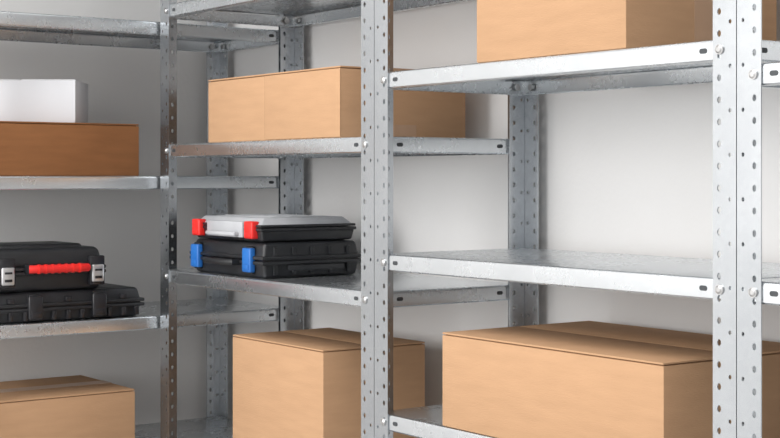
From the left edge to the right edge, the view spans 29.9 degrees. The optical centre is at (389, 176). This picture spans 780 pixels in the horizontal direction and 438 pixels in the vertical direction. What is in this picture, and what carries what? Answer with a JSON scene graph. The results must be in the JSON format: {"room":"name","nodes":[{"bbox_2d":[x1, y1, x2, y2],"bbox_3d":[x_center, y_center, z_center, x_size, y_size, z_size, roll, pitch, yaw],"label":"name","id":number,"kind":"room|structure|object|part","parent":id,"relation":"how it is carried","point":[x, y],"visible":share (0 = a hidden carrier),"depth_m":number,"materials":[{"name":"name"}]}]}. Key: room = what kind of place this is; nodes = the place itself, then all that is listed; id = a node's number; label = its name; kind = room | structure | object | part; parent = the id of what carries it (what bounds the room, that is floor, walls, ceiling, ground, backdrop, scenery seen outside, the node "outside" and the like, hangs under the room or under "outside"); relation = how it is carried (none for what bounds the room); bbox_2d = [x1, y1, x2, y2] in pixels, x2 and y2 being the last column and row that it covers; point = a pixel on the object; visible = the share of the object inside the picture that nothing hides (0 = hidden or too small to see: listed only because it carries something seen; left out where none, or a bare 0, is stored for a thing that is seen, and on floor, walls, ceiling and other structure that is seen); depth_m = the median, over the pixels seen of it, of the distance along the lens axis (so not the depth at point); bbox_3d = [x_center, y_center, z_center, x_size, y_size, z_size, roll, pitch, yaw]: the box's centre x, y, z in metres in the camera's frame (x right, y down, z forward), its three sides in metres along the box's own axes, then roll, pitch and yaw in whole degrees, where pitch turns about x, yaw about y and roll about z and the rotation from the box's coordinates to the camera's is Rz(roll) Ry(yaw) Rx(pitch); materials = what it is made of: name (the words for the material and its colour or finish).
{"room":"storage room","nodes":[
{"label":"storage room","id":0,"kind":"room"},
{"bbox_2d":[0,0,216,424],"bbox_3d":[-2.144,-0.100,1.990,4.322,2.700,0.100,0,0,-36],"label":"wall","id":1,"kind":"structure","parent":0,"point":[123,225],"depth_m":3.07,"materials":[{"name":"white paint"}]},
{"bbox_2d":[225,0,779,418],"bbox_3d":[0.887,-0.100,1.580,0.100,2.700,4.326,0,0,-36],"label":"wall","id":2,"kind":"structure","parent":0,"point":[622,171],"depth_m":2.38,"materials":[{"name":"white paint"}]},
{"bbox_3d":[-0.862,1.300,0.310,4.422,0.100,4.326,0,0,-36],"label":"floor","id":3,"kind":"structure","parent":0,"visible":0},
{"bbox_2d":[0,11,291,437],"bbox_3d":[-0.566,0.312,2.862,0.707,1.875,0.300,0,0,-36],"label":"metal shelving unit","id":4,"kind":"object","parent":3,"relation":"on","point":[216,39],"visible":0.51,"depth_m":2.90,"materials":[{"name":"metal"}]},
{"bbox_2d":[0,375,134,437],"bbox_3d":[-0.690,0.461,2.770,0.333,0.118,0.245,0,0,-36],"label":"cardboard box","id":5,"kind":"object","parent":4,"relation":"on","point":[77,406],"visible":1,"depth_m":2.71,"materials":[{"name":"brown cardboard"}]},
{"bbox_2d":[0,121,138,175],"bbox_3d":[-0.687,-0.051,2.769,0.336,0.098,0.260,0,0,-36],"label":"cardboard box","id":6,"kind":"object","parent":4,"relation":"on","point":[26,148],"visible":1,"depth_m":2.68,"materials":[{"name":"brown cardboard"}]},
{"bbox_2d":[0,79,87,122],"bbox_3d":[-0.687,-0.141,2.780,0.201,0.080,0.141,0,0,-2],"label":"carton","id":7,"kind":"object","parent":6,"relation":"on","point":[27,100],"visible":0.93,"depth_m":2.71,"materials":[{"name":"white cardboard"}]},
{"bbox_2d":[0,283,144,323],"bbox_3d":[-0.666,0.235,2.752,0.335,0.056,0.246,0,0,-36],"label":"tool case","id":8,"kind":"object","parent":4,"relation":"on","point":[107,300],"visible":0.96,"depth_m":2.67,"materials":[{"name":"plastic"}]},
{"bbox_2d":[0,241,105,292],"bbox_3d":[-0.665,0.165,2.707,0.228,0.084,0.221,0,0,-36],"label":"case","id":9,"kind":"object","parent":8,"relation":"on","point":[34,265],"depth_m":2.65,"materials":[{"name":"black plastic"}]},
{"bbox_3d":[-0.566,-0.282,2.862,0.696,0.025,0.295,0,0,-36],"label":"shelf","id":10,"kind":"part","parent":4,"relation":"part of","materials":[{"name":"metal"}]},
{"bbox_3d":[-0.566,0.011,2.862,0.696,0.025,0.295,0,0,-36],"label":"shelf","id":11,"kind":"part","parent":4,"relation":"part of","materials":[{"name":"metal"}]},
{"bbox_3d":[-0.566,0.276,2.862,0.696,0.025,0.295,0,0,-36],"label":"shelf","id":12,"kind":"part","parent":4,"relation":"part of","materials":[{"name":"metal"}]},
{"bbox_3d":[-0.566,0.532,2.862,0.696,0.025,0.295,0,0,-36],"label":"shelf","id":13,"kind":"part","parent":4,"relation":"part of","materials":[{"name":"metal"}]},
{"bbox_3d":[-0.375,0.312,3.165,0.034,1.875,0.034,0,0,-36],"label":"post","id":14,"kind":"part","parent":4,"relation":"part of","materials":[{"name":"metal"}]},
{"bbox_3d":[-0.219,0.312,2.950,0.034,1.875,0.034,0,0,-36],"label":"post","id":15,"kind":"part","parent":4,"relation":"part of","materials":[{"name":"metal"}]},
{"bbox_2d":[160,0,521,437],"bbox_3d":[-0.108,0.312,2.571,0.307,1.875,0.700,0,0,-36],"label":"metal shelving unit","id":16,"kind":"object","parent":3,"relation":"on","point":[356,289],"visible":0.62,"depth_m":2.57,"materials":[{"name":"metal"}]},
{"bbox_3d":[-0.411,0.312,2.762,0.034,1.875,0.034,0,0,-36],"label":"post","id":17,"kind":"part","parent":16,"relation":"part of","materials":[{"name":"metal"}]},
{"bbox_2d":[190,238,360,277],"bbox_3d":[-0.217,0.143,2.637,0.232,0.062,0.265,0,0,-36],"label":"tool case","id":18,"kind":"object","parent":16,"relation":"on","point":[280,259],"visible":0.95,"depth_m":2.55,"materials":[{"name":"plastic"}]},
{"bbox_2d":[192,214,355,241],"bbox_3d":[-0.218,0.090,2.638,0.216,0.043,0.243,0,0,-36],"label":"case","id":19,"kind":"object","parent":18,"relation":"on","point":[244,227],"visible":1,"depth_m":2.56,"materials":[{"name":"black plastic"}]},
{"bbox_3d":[-0.196,0.312,2.919,0.034,1.875,0.034,0,0,-36],"label":"post","id":20,"kind":"part","parent":16,"relation":"part of","materials":[{"name":"metal"}]},
{"bbox_3d":[-0.108,-0.312,2.571,0.296,0.025,0.695,0,0,-36],"label":"shelf","id":21,"kind":"part","parent":16,"relation":"part of","materials":[{"name":"metal"}]},
{"bbox_2d":[233,328,424,437],"bbox_3d":[-0.111,0.405,2.548,0.208,0.249,0.294,0,0,-36],"label":"cardboard box","id":22,"kind":"object","parent":16,"relation":"on","point":[305,383],"visible":0.83,"depth_m":2.46,"materials":[{"name":"brown cardboard"}]},
{"bbox_2d":[208,66,464,141],"bbox_3d":[-0.102,-0.119,2.537,0.253,0.113,0.428,0,0,-36],"label":"cardboard box","id":23,"kind":"object","parent":16,"relation":"on","point":[325,102],"visible":0.69,"depth_m":2.40,"materials":[{"name":"brown cardboard"}]},
{"bbox_3d":[-0.108,-0.050,2.571,0.296,0.025,0.695,0,0,-36],"label":"shelf","id":24,"kind":"part","parent":16,"relation":"part of","materials":[{"name":"metal"}]},
{"bbox_3d":[-0.108,0.186,2.571,0.296,0.025,0.695,0,0,-36],"label":"shelf","id":25,"kind":"part","parent":16,"relation":"part of","materials":[{"name":"metal"}]},
{"bbox_3d":[-0.020,0.312,2.224,0.034,1.875,0.034,0,0,-36],"label":"post","id":26,"kind":"part","parent":16,"relation":"part of","materials":[{"name":"metal"}]},
{"bbox_3d":[0.195,0.312,2.381,0.034,1.875,0.034,0,0,-36],"label":"post","id":27,"kind":"part","parent":16,"relation":"part of","materials":[{"name":"metal"}]},
{"bbox_2d":[374,0,779,437],"bbox_3d":[0.303,0.312,2.005,0.307,1.875,0.700,0,0,-36],"label":"metal shelving unit","id":28,"kind":"object","parent":3,"relation":"on","point":[714,61],"visible":0.8,"depth_m":2.06,"materials":[{"name":"metal"}]},
{"bbox_3d":[0.000,0.312,2.196,0.034,1.875,0.034,0,0,-36],"label":"post","id":29,"kind":"part","parent":28,"relation":"part of","materials":[{"name":"metal"}]},
{"bbox_3d":[0.303,0.365,2.005,0.296,0.025,0.695,0,0,-36],"label":"shelf","id":30,"kind":"part","parent":28,"relation":"part of","materials":[{"name":"metal"}]},
{"bbox_3d":[0.215,0.312,2.352,0.034,1.875,0.034,0,0,-36],"label":"post","id":31,"kind":"part","parent":28,"relation":"part of","materials":[{"name":"metal"}]},
{"bbox_3d":[0.303,0.128,2.005,0.296,0.025,0.695,0,0,-36],"label":"shelf","id":32,"kind":"part","parent":28,"relation":"part of","materials":[{"name":"metal"}]},
{"bbox_3d":[0.303,-0.144,2.005,0.296,0.025,0.695,0,0,-36],"label":"shelf","id":33,"kind":"part","parent":28,"relation":"part of","materials":[{"name":"metal"}]},
{"bbox_2d":[443,321,779,437],"bbox_3d":[0.314,0.286,1.983,0.285,0.133,0.425,0,0,-36],"label":"cardboard box","id":34,"kind":"object","parent":28,"relation":"on","point":[580,379],"visible":0.82,"depth_m":1.88,"materials":[{"name":"brown cardboard"}]},
{"bbox_2d":[477,0,776,62],"bbox_3d":[0.318,-0.282,1.980,0.282,0.250,0.288,0,0,-36],"label":"cardboard box","id":35,"kind":"object","parent":28,"relation":"on","point":[506,29],"visible":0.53,"depth_m":1.86,"materials":[{"name":"brown cardboard"}]},
{"bbox_3d":[0.391,0.312,1.658,0.034,1.875,0.034,0,0,-36],"label":"post","id":36,"kind":"part","parent":28,"relation":"part of","materials":[{"name":"metal"}]},
{"bbox_2d":[737,0,779,437],"bbox_3d":[0.715,0.312,1.439,0.307,1.875,0.700,0,0,-36],"label":"metal shelving unit","id":37,"kind":"object","parent":3,"relation":"on","point":[753,291],"visible":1,"depth_m":1.62,"materials":[{"name":"metal"}]},
{"bbox_3d":[0.412,0.312,1.630,0.034,1.875,0.034,0,0,-36],"label":"post","id":38,"kind":"part","parent":37,"relation":"part of","materials":[{"name":"metal"}]},
{"bbox_3d":[0.715,-0.114,1.439,0.296,0.025,0.695,0,0,-36],"label":"shelf","id":39,"kind":"part","parent":37,"relation":"part of","materials":[{"name":"metal"}]},
{"bbox_3d":[0.715,0.128,1.439,0.296,0.025,0.695,0,0,-36],"label":"shelf","id":40,"kind":"part","parent":37,"relation":"part of","materials":[{"name":"metal"}]}
]}

